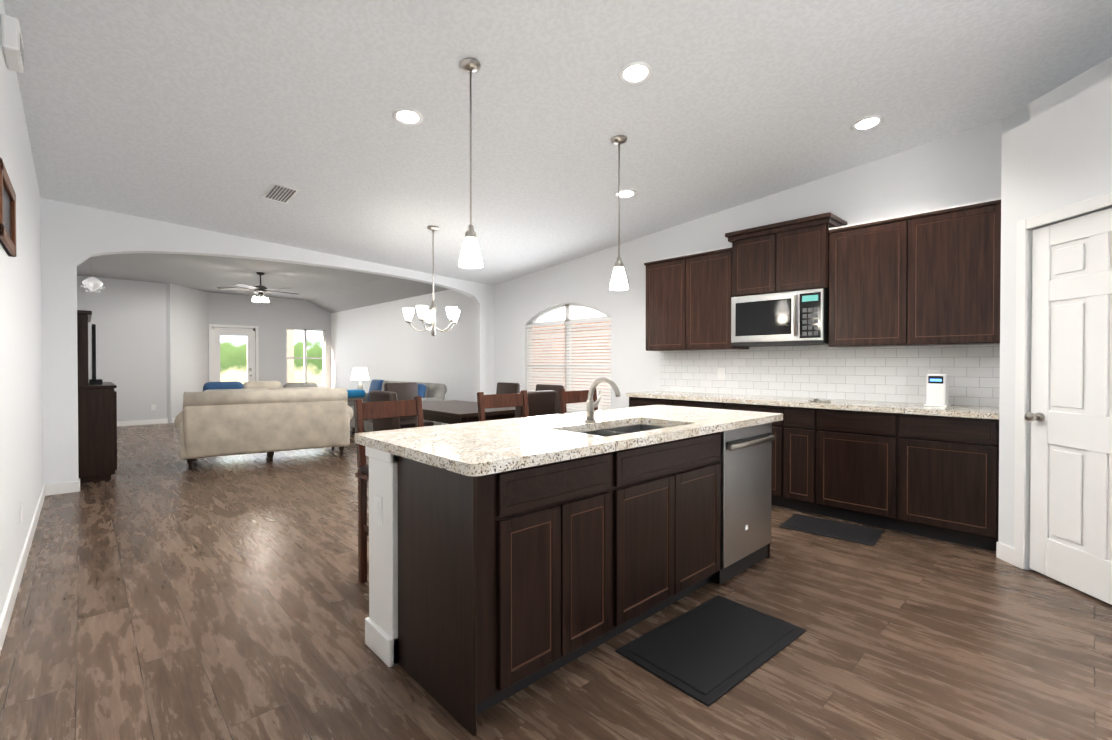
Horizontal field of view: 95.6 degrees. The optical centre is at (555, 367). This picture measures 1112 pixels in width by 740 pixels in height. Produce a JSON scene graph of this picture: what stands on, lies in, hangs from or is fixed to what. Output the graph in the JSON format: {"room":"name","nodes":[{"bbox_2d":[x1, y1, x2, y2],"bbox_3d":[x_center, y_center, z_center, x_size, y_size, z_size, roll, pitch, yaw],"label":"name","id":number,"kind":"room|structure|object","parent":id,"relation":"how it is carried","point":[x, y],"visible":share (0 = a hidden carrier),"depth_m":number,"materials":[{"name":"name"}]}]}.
{"room":"kitchen","nodes":[
{"label":"kitchen","id":0,"kind":"room"},
{"bbox_2d":[0,0,42,617],"bbox_3d":[-4.388,-0.694,4.154,0.150,3.800,17.200,-1,1,-43],"label":"wall","id":1,"kind":"structure","parent":0,"point":[21,441],"depth_m":3.02,"materials":[{"name":"white paint"}]},
{"bbox_2d":[0,158,15,256],"bbox_3d":[-2.612,-0.742,2.392,0.028,0.330,0.640,-1,1,-43],"label":"picture frame","id":2,"kind":"object","parent":1,"relation":"attached to","point":[7,218],"visible":1,"depth_m":2.42,"materials":[{"name":"brown wood"}]},
{"bbox_2d":[1,14,23,72],"bbox_3d":[-2.737,-1.629,2.541,0.062,0.160,0.280,-1,1,-43],"label":"door chime","id":3,"kind":"object","parent":1,"relation":"attached to","point":[12,44],"visible":1,"depth_m":2.46,"materials":[{"name":"white plastic"}]},
{"bbox_2d":[20,503,22,524],"bbox_3d":[-3.210,0.877,3.029,0.007,0.120,0.075,-1,1,-43],"label":"outlet","id":4,"kind":"object","parent":1,"relation":"attached to","point":[21,506],"depth_m":3.00,"materials":[{"name":"white plastic"}]},
{"bbox_2d":[0,418,1013,653],"bbox_3d":[-2.374,1.139,5.926,5.190,0.100,16.400,-1,1,-43],"label":"baseboard","id":5,"kind":"structure","parent":1,"relation":"attached to","point":[1004,552],"depth_m":3.22,"materials":[{"name":"white wood"}]},
{"bbox_2d":[77,276,172,422],"bbox_3d":[-8.632,-0.749,9.979,1.640,3.800,0.198,-1,1,-43],"label":"wall","id":6,"kind":"structure","parent":0,"point":[152,343],"depth_m":10.09,"materials":[{"name":"grey paint"}]},
{"bbox_2d":[173,284,216,417],"bbox_3d":[-8.144,-0.760,11.142,0.975,3.800,0.810,-1,1,-43],"label":"wall","id":7,"kind":"structure","parent":0,"point":[194,310],"depth_m":11.11,"materials":[{"name":"grey paint"}]},
{"bbox_2d":[77,253,448,312],"bbox_3d":[-5.506,-1.627,9.235,5.390,0.470,7.450,-1,1,-43],"label":"ceiling","id":8,"kind":"structure","parent":0,"point":[331,290],"depth_m":9.67,"materials":[{"name":"white paint"}]},
{"bbox_2d":[81,257,104,292],"bbox_3d":[-6.582,-1.402,7.163,0.256,0.641,0.253,-1,1,-43],"label":"crystal chandelier","id":9,"kind":"object","parent":8,"relation":"hanging from","point":[92,283],"visible":1,"depth_m":7.12,"materials":[{"name":"white glass"}]},
{"bbox_2d":[217,272,296,302],"bbox_3d":[-5.412,-1.477,9.260,1.320,0.530,1.308,-1,1,-43],"label":"room ceiling fan","id":10,"kind":"object","parent":8,"relation":"hanging from","point":[259,290],"visible":1,"depth_m":9.14,"materials":[{"name":"grey plastic"}]},
{"bbox_2d":[41,198,492,484],"bbox_3d":[-2.973,-0.717,6.546,5.190,3.800,0.150,-1,1,-43],"label":"wall","id":11,"kind":"structure","parent":0,"point":[73,236],"depth_m":4.92,"materials":[{"name":"white paint"}]},
{"bbox_2d":[217,293,330,387],"bbox_3d":[-7.190,-0.775,12.737,2.862,3.800,0.150,-1,1,-43],"label":"wall","id":12,"kind":"structure","parent":0,"point":[272,319],"depth_m":12.71,"materials":[{"name":"grey paint"}]},
{"bbox_2d":[212,327,254,381],"bbox_3d":[-7.755,0.083,12.150,0.892,2.096,0.145,-1,1,-43],"label":"patio door","id":13,"kind":"structure","parent":12,"relation":"in","point":[217,332],"depth_m":12.12,"materials":[{"name":"white"}]},
{"bbox_2d":[209,324,326,386],"bbox_3d":[-7.139,0.046,12.670,2.630,2.160,0.030,-1,1,-43],"label":"door frame","id":14,"kind":"structure","parent":12,"relation":"attached to","point":[210,349],"depth_m":12.05,"materials":[{"name":"white"}]},
{"bbox_2d":[286,328,324,386],"bbox_3d":[-6.606,-0.265,13.283,0.970,1.530,0.060,-1,1,-43],"label":"living room window","id":15,"kind":"structure","parent":12,"relation":"in","point":[305,357],"depth_m":13.27,"materials":[{"name":"white"}]},
{"bbox_2d":[0,423,1111,739],"bbox_3d":[-2.446,1.219,5.996,5.800,0.060,17.200,-1,1,-43],"label":"floor","id":16,"kind":"structure","parent":0,"point":[164,593],"depth_m":2.27,"materials":[{"name":"brown wood"}]},
{"bbox_2d":[77,310,116,483],"bbox_3d":[-5.345,0.296,5.700,0.520,1.790,1.390,-1,1,-43],"label":"tv stand","id":17,"kind":"object","parent":16,"relation":"on","point":[97,429],"visible":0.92,"depth_m":5.27,"materials":[{"name":"brown wood"}]},
{"bbox_2d":[174,381,353,469],"bbox_3d":[-3.763,0.674,6.623,1.935,1.017,1.027,0,1,-32],"label":"sofa","id":18,"kind":"object","parent":16,"relation":"on","point":[215,419],"visible":1,"depth_m":6.20,"materials":[{"name":"beige fabric"}]},
{"bbox_2d":[369,390,399,430],"bbox_3d":[-1.443,0.706,4.807,0.510,0.989,0.450,-1,1,-43],"label":"dining chair","id":19,"kind":"object","parent":16,"relation":"on","point":[393,423],"visible":0.25,"depth_m":4.58,"materials":[{"name":"brown leather"}]},
{"bbox_2d":[354,396,423,583],"bbox_3d":[-0.839,0.699,2.891,0.490,1.039,0.450,1,1,43],"label":"stool","id":20,"kind":"object","parent":16,"relation":"on","point":[379,410],"visible":0.38,"depth_m":2.87,"materials":[{"name":"brown wood"}]},
{"bbox_2d":[347,379,446,431],"bbox_3d":[-2.930,0.691,8.627,1.164,0.947,2.295,-1,1,-43],"label":"sofa","id":21,"kind":"object","parent":16,"relation":"on","point":[428,392],"visible":0.1,"depth_m":8.26,"materials":[{"name":"fabric"}]},
{"bbox_2d":[384,382,433,428],"bbox_3d":[-1.899,0.690,6.505,0.450,0.989,0.510,-1,1,-43],"label":"dining chair","id":22,"kind":"object","parent":16,"relation":"on","point":[406,391],"visible":0.35,"depth_m":6.59,"materials":[{"name":"brown leather"}]},
{"bbox_2d":[399,400,514,423],"bbox_3d":[-1.112,0.809,5.668,0.950,0.765,1.600,-1,1,-43],"label":"dining table","id":23,"kind":"object","parent":16,"relation":"on","point":[453,411],"visible":0.42,"depth_m":5.19,"materials":[{"name":"brown wood"}]},
{"bbox_2d":[477,390,528,420],"bbox_3d":[-0.250,0.692,3.580,0.473,1.039,0.512,-1,1,-43],"label":"stool","id":24,"kind":"object","parent":16,"relation":"on","point":[484,402],"visible":0.12,"depth_m":3.72,"materials":[{"name":"brown wood"}]},
{"bbox_2d":[496,382,520,393],"bbox_3d":[-0.781,0.689,6.526,0.510,0.989,0.450,-1,1,-43],"label":"dining chair","id":25,"kind":"object","parent":16,"relation":"on","point":[505,388],"visible":0.21,"depth_m":6.61,"materials":[{"name":"brown leather"}]},
{"bbox_2d":[515,390,555,417],"bbox_3d":[-0.325,0.705,4.828,0.450,0.989,0.510,-1,1,-43],"label":"dining chair","id":26,"kind":"object","parent":16,"relation":"on","point":[540,403],"visible":0.06,"depth_m":4.66,"materials":[{"name":"brown leather"}]},
{"bbox_2d":[535,384,563,413],"bbox_3d":[-0.233,0.695,5.943,0.510,0.989,0.450,-1,1,-43],"label":"dining chair","id":27,"kind":"object","parent":16,"relation":"on","point":[543,387],"visible":0.1,"depth_m":5.94,"materials":[{"name":"brown leather"}]},
{"bbox_2d":[358,417,782,735],"bbox_3d":[0.286,0.777,2.711,2.310,0.885,0.861,-1,1,-43],"label":"kitchen island","id":28,"kind":"object","parent":16,"relation":"on","point":[509,557],"depth_m":2.02,"materials":[{"name":"brown wood"}]},
{"bbox_2d":[354,405,782,472],"bbox_3d":[0.263,0.314,2.752,2.360,0.040,0.975,-1,1,-43],"label":"island countertop","id":29,"kind":"structure","parent":28,"relation":"on","point":[473,447],"depth_m":2.23,"materials":[{"name":"beige stone"}]},
{"bbox_2d":[559,389,597,413],"bbox_3d":[0.344,0.688,4.043,0.465,1.039,0.504,-1,1,-43],"label":"stool","id":30,"kind":"object","parent":16,"relation":"on","point":[568,397],"visible":0.1,"depth_m":4.12,"materials":[{"name":"brown wood"}]},
{"bbox_2d":[629,399,677,406],"bbox_3d":[1.217,0.751,5.440,0.608,0.884,0.622,-1,1,-43],"label":"base cabinet","id":31,"kind":"object","parent":16,"relation":"on","point":[632,402],"depth_m":5.23,"materials":[{"name":"brown wood"}]},
{"bbox_2d":[678,399,729,409],"bbox_3d":[1.577,0.755,5.057,0.608,0.884,0.670,-1,1,-43],"label":"base cabinet","id":32,"kind":"object","parent":16,"relation":"on","point":[681,402],"depth_m":4.79,"materials":[{"name":"brown wood"}]},
{"bbox_2d":[615,595,805,706],"bbox_3d":[0.709,1.216,2.257,0.800,0.016,0.460,0,1,-40],"label":"area rug","id":33,"kind":"object","parent":16,"relation":"on","point":[708,653],"visible":0.96,"depth_m":2.19,"materials":[{"name":"black rubber"}]},
{"bbox_2d":[730,403,789,508],"bbox_3d":[1.950,0.759,4.660,0.608,0.884,0.661,-1,1,-43],"label":"base cabinet","id":34,"kind":"object","parent":16,"relation":"on","point":[780,468],"depth_m":4.28,"materials":[{"name":"brown wood"}]},
{"bbox_2d":[790,407,825,515],"bbox_3d":[2.224,0.762,4.369,0.608,0.884,0.379,-1,1,-43],"label":"base cabinet","id":35,"kind":"object","parent":16,"relation":"on","point":[807,424],"depth_m":4.12,"materials":[{"name":"brown wood"}]},
{"bbox_2d":[779,514,883,545],"bbox_3d":[2.062,1.202,3.782,0.620,0.016,0.420,0,1,41],"label":"mat","id":36,"kind":"object","parent":16,"relation":"on","point":[864,535],"visible":0.96,"depth_m":3.73,"materials":[{"name":"black rubber"}]},
{"bbox_2d":[826,411,909,533],"bbox_3d":[2.505,0.764,4.069,0.608,0.884,0.680,-1,1,-43],"label":"base cabinet","id":37,"kind":"object","parent":16,"relation":"on","point":[868,452],"depth_m":3.80,"materials":[{"name":"brown wood"}]},
{"bbox_2d":[910,415,998,550],"bbox_3d":[2.866,0.768,3.684,0.608,0.884,0.617,-1,1,-43],"label":"base cabinet","id":38,"kind":"object","parent":16,"relation":"on","point":[920,469],"depth_m":3.42,"materials":[{"name":"brown wood"}]},
{"bbox_2d":[626,391,998,418],"bbox_3d":[2.024,0.298,4.556,0.636,0.040,3.047,-1,1,-43],"label":"countertop","id":39,"kind":"structure","parent":38,"relation":"on","point":[955,411],"depth_m":4.03,"materials":[{"name":"beige stone"}]},
{"bbox_2d":[809,398,830,402],"bbox_3d":[2.188,0.266,4.179,0.100,0.030,0.159,-1,1,-43],"label":"soap dish","id":40,"kind":"object","parent":39,"relation":"on","point":[817,400],"visible":1,"depth_m":4.16,"materials":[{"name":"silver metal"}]},
{"bbox_2d":[924,374,950,406],"bbox_3d":[2.865,0.165,3.786,0.150,0.240,0.140,-1,1,-43],"label":"water filter","id":41,"kind":"object","parent":39,"relation":"on","point":[937,390],"visible":1,"depth_m":3.74,"materials":[{"name":"white plastic"}]},
{"bbox_3d":[-3.812,0.863,9.814,0.520,0.580,0.520,-1,1,-43],"label":"side table","id":42,"kind":"object","parent":16,"relation":"on","visible":0},
{"bbox_2d":[351,368,368,389],"bbox_3d":[-3.812,0.283,9.808,0.340,0.580,0.340,-1,1,-43],"label":"table lamp","id":43,"kind":"object","parent":42,"relation":"on","point":[359,374],"visible":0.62,"depth_m":9.70,"materials":[{"name":"grey fabric"}]},
{"bbox_2d":[3,0,1111,285],"bbox_3d":[0.159,-1.868,3.201,5.390,1.168,9.200,-1,1,-43],"label":"ceiling","id":44,"kind":"structure","parent":0,"point":[221,116],"depth_m":3.41,"materials":[{"name":"white paint"}]},
{"bbox_2d":[262,183,299,203],"bbox_3d":[-2.568,-1.625,4.702,0.221,0.052,0.399,-1,1,-43],"label":"ceiling vent","id":45,"kind":"object","parent":44,"relation":"in","point":[280,193],"visible":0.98,"depth_m":4.68,"materials":[{"name":"white plastic"}]},
{"bbox_2d":[392,107,422,125],"bbox_3d":[-1.035,-1.756,3.523,0.210,0.028,0.210,-1,1,-43],"label":"recessed light","id":46,"kind":"object","parent":44,"relation":"in","point":[407,116],"visible":1,"depth_m":3.52,"materials":[{"name":"white plastic"}]},
{"bbox_2d":[403,226,459,335],"bbox_3d":[-1.357,-0.967,5.662,0.621,1.217,0.644,-1,1,-43],"label":"dining chandelier","id":47,"kind":"object","parent":44,"relation":"hanging from","point":[423,312],"visible":1,"depth_m":5.61,"materials":[{"name":"white glass"}]},
{"bbox_2d":[459,58,482,267],"bbox_3d":[-0.511,-1.215,3.019,0.144,1.208,0.144,-1,1,-43],"label":"pendant light","id":48,"kind":"object","parent":44,"relation":"hanging from","point":[470,256],"visible":1,"depth_m":2.99,"materials":[{"name":"white glass"}]},
{"bbox_2d":[610,135,627,289],"bbox_3d":[0.484,-1.184,3.872,0.144,1.156,0.144,-1,1,-43],"label":"pendant light","id":49,"kind":"object","parent":44,"relation":"hanging from","point":[619,280],"visible":0.98,"depth_m":3.85,"materials":[{"name":"white glass"}]},
{"bbox_2d":[615,189,636,198],"bbox_3d":[0.668,-1.671,4.839,0.210,0.028,0.210,-1,1,-43],"label":"recessed light","id":50,"kind":"object","parent":44,"relation":"in","point":[627,193],"visible":0.85,"depth_m":4.83,"materials":[{"name":"white plastic"}]},
{"bbox_2d":[618,61,652,84],"bbox_3d":[0.491,-1.818,3.110,0.210,0.028,0.210,-1,1,-43],"label":"recessed light","id":51,"kind":"object","parent":44,"relation":"in","point":[635,72],"visible":1,"depth_m":3.10,"materials":[{"name":"white plastic"}]},
{"bbox_2d":[851,115,883,131],"bbox_3d":[2.289,-1.798,3.707,0.210,0.028,0.210,-1,1,-43],"label":"recessed light","id":52,"kind":"object","parent":44,"relation":"in","point":[866,123],"visible":1,"depth_m":3.70,"materials":[{"name":"white plastic"}]},
{"bbox_2d":[331,119,1001,424],"bbox_3d":[-0.496,-0.729,7.809,0.150,3.800,17.200,-1,1,-43],"label":"wall","id":53,"kind":"structure","parent":0,"point":[384,341],"depth_m":6.28,"materials":[{"name":"white paint"}]},
{"bbox_2d":[528,303,610,412],"bbox_3d":[0.148,-0.152,7.088,0.164,1.520,1.780,-1,1,-43],"label":"kitchen window","id":54,"kind":"structure","parent":53,"relation":"attached to","point":[565,312],"depth_m":7.10,"materials":[{"name":"white"}]},
{"bbox_2d":[526,318,610,410],"bbox_3d":[0.135,-0.036,7.078,0.044,1.226,1.700,-1,1,-43],"label":"window blinds","id":55,"kind":"object","parent":54,"relation":"attached to","point":[544,351],"visible":0.67,"depth_m":6.96,"materials":[{"name":"white plastic"}]},
{"bbox_2d":[644,253,691,350],"bbox_3d":[1.310,-0.679,5.520,0.347,0.974,0.572,-1,1,-43],"label":"upper cabinet","id":56,"kind":"object","parent":53,"relation":"attached to","point":[668,280],"depth_m":5.38,"materials":[{"name":"brown wood"}]},
{"bbox_2d":[692,247,743,350],"bbox_3d":[1.631,-0.676,5.178,0.347,0.974,0.573,-1,1,-43],"label":"upper cabinet","id":57,"kind":"object","parent":53,"relation":"attached to","point":[709,267],"depth_m":5.03,"materials":[{"name":"brown wood"}]},
{"bbox_2d":[728,222,783,288],"bbox_3d":[1.979,-0.985,4.783,0.378,0.611,0.476,-1,1,-43],"label":"upper cabinet","id":58,"kind":"object","parent":53,"relation":"attached to","point":[756,254],"depth_m":4.64,"materials":[{"name":"brown wood"}]},
{"bbox_2d":[728,277,827,348],"bbox_3d":[2.082,-0.472,4.629,0.444,0.528,0.821,-1,1,-43],"label":"microwave","id":59,"kind":"object","parent":53,"relation":"attached to","point":[785,313],"depth_m":4.48,"materials":[{"name":"silver metal"}]},
{"bbox_2d":[784,213,843,288],"bbox_3d":[2.234,-0.982,4.511,0.378,0.611,0.477,-1,1,-43],"label":"upper cabinet","id":60,"kind":"object","parent":53,"relation":"attached to","point":[805,238],"depth_m":4.32,"materials":[{"name":"brown wood"}]},
{"bbox_2d":[660,344,999,406],"bbox_3d":[2.255,0.038,4.771,0.008,0.475,3.047,-1,1,-43],"label":"backsplash","id":61,"kind":"structure","parent":53,"relation":"attached to","point":[894,374],"depth_m":4.47,"materials":[{"name":"tile"}]},
{"bbox_2d":[718,368,723,379],"bbox_3d":[1.738,0.065,5.309,0.007,0.120,0.075,-1,1,-43],"label":"outlet","id":62,"kind":"object","parent":61,"relation":"attached to","point":[720,373],"depth_m":5.31,"materials":[{"name":"white plastic"}]},
{"bbox_2d":[928,370,939,373],"bbox_3d":[2.935,0.107,3.937,0.142,0.178,0.075,-1,1,-43],"label":"outlet","id":63,"kind":"object","parent":61,"relation":"attached to","point":[929,371],"depth_m":3.98,"materials":[{"name":"white plastic"}]},
{"bbox_2d":[828,213,923,346],"bbox_3d":[2.617,-0.666,4.128,0.347,0.974,0.611,-1,1,-43],"label":"upper cabinet","id":64,"kind":"object","parent":53,"relation":"attached to","point":[872,264],"depth_m":3.99,"materials":[{"name":"brown wood"}]},
{"bbox_2d":[916,197,1000,345],"bbox_3d":[2.964,-0.663,3.759,0.347,0.974,0.610,-1,1,-43],"label":"upper cabinet","id":65,"kind":"object","parent":53,"relation":"attached to","point":[923,278],"depth_m":3.60,"materials":[{"name":"brown wood"}]},
{"bbox_2d":[998,57,1111,569],"bbox_3d":[3.481,-0.174,1.994,2.017,2.800,2.670,-1,1,-43],"label":"wall","id":66,"kind":"structure","parent":0,"point":[1057,148],"depth_m":2.97,"materials":[{"name":"white paint"}]},
{"bbox_2d":[1014,192,1111,569],"bbox_3d":[2.871,0.165,2.643,0.136,2.110,0.900,0,1,2],"label":"door frame","id":67,"kind":"structure","parent":66,"relation":"attached to","point":[1072,211],"depth_m":3.04,"materials":[{"name":"white wood"}]},
{"bbox_2d":[1024,207,1111,604],"bbox_3d":[2.852,0.194,2.651,0.569,2.029,0.591,-1,1,-43],"label":"pantry door","id":68,"kind":"structure","parent":66,"relation":"in","point":[1069,416],"depth_m":2.77,"materials":[{"name":"white wood"}]},
{"label":"outside","id":69,"kind":"structure","parent":0,"visible":0},
{"bbox_2d":[220,330,322,384],"bbox_3d":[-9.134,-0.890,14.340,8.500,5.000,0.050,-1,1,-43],"label":"outdoor view","id":70,"kind":"object","parent":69,"point":[233,358],"depth_m":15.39,"materials":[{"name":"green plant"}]},
{"bbox_2d":[532,321,610,405],"bbox_3d":[0.952,-0.378,7.732,0.050,4.100,6.500,-1,1,-43],"label":"brick wall","id":71,"kind":"structure","parent":69,"point":[572,353],"depth_m":8.38,"materials":[{"name":"beige brick"}]},
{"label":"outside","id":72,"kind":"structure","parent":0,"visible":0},
{"bbox_2d":[287,330,293,382],"bbox_3d":[-7.453,-0.387,14.037,0.350,3.400,0.320,-1,1,-43],"label":"porch post","id":73,"kind":"object","parent":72,"point":[290,353],"visible":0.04,"depth_m":13.98,"materials":[{"name":"beige"}]}
]}

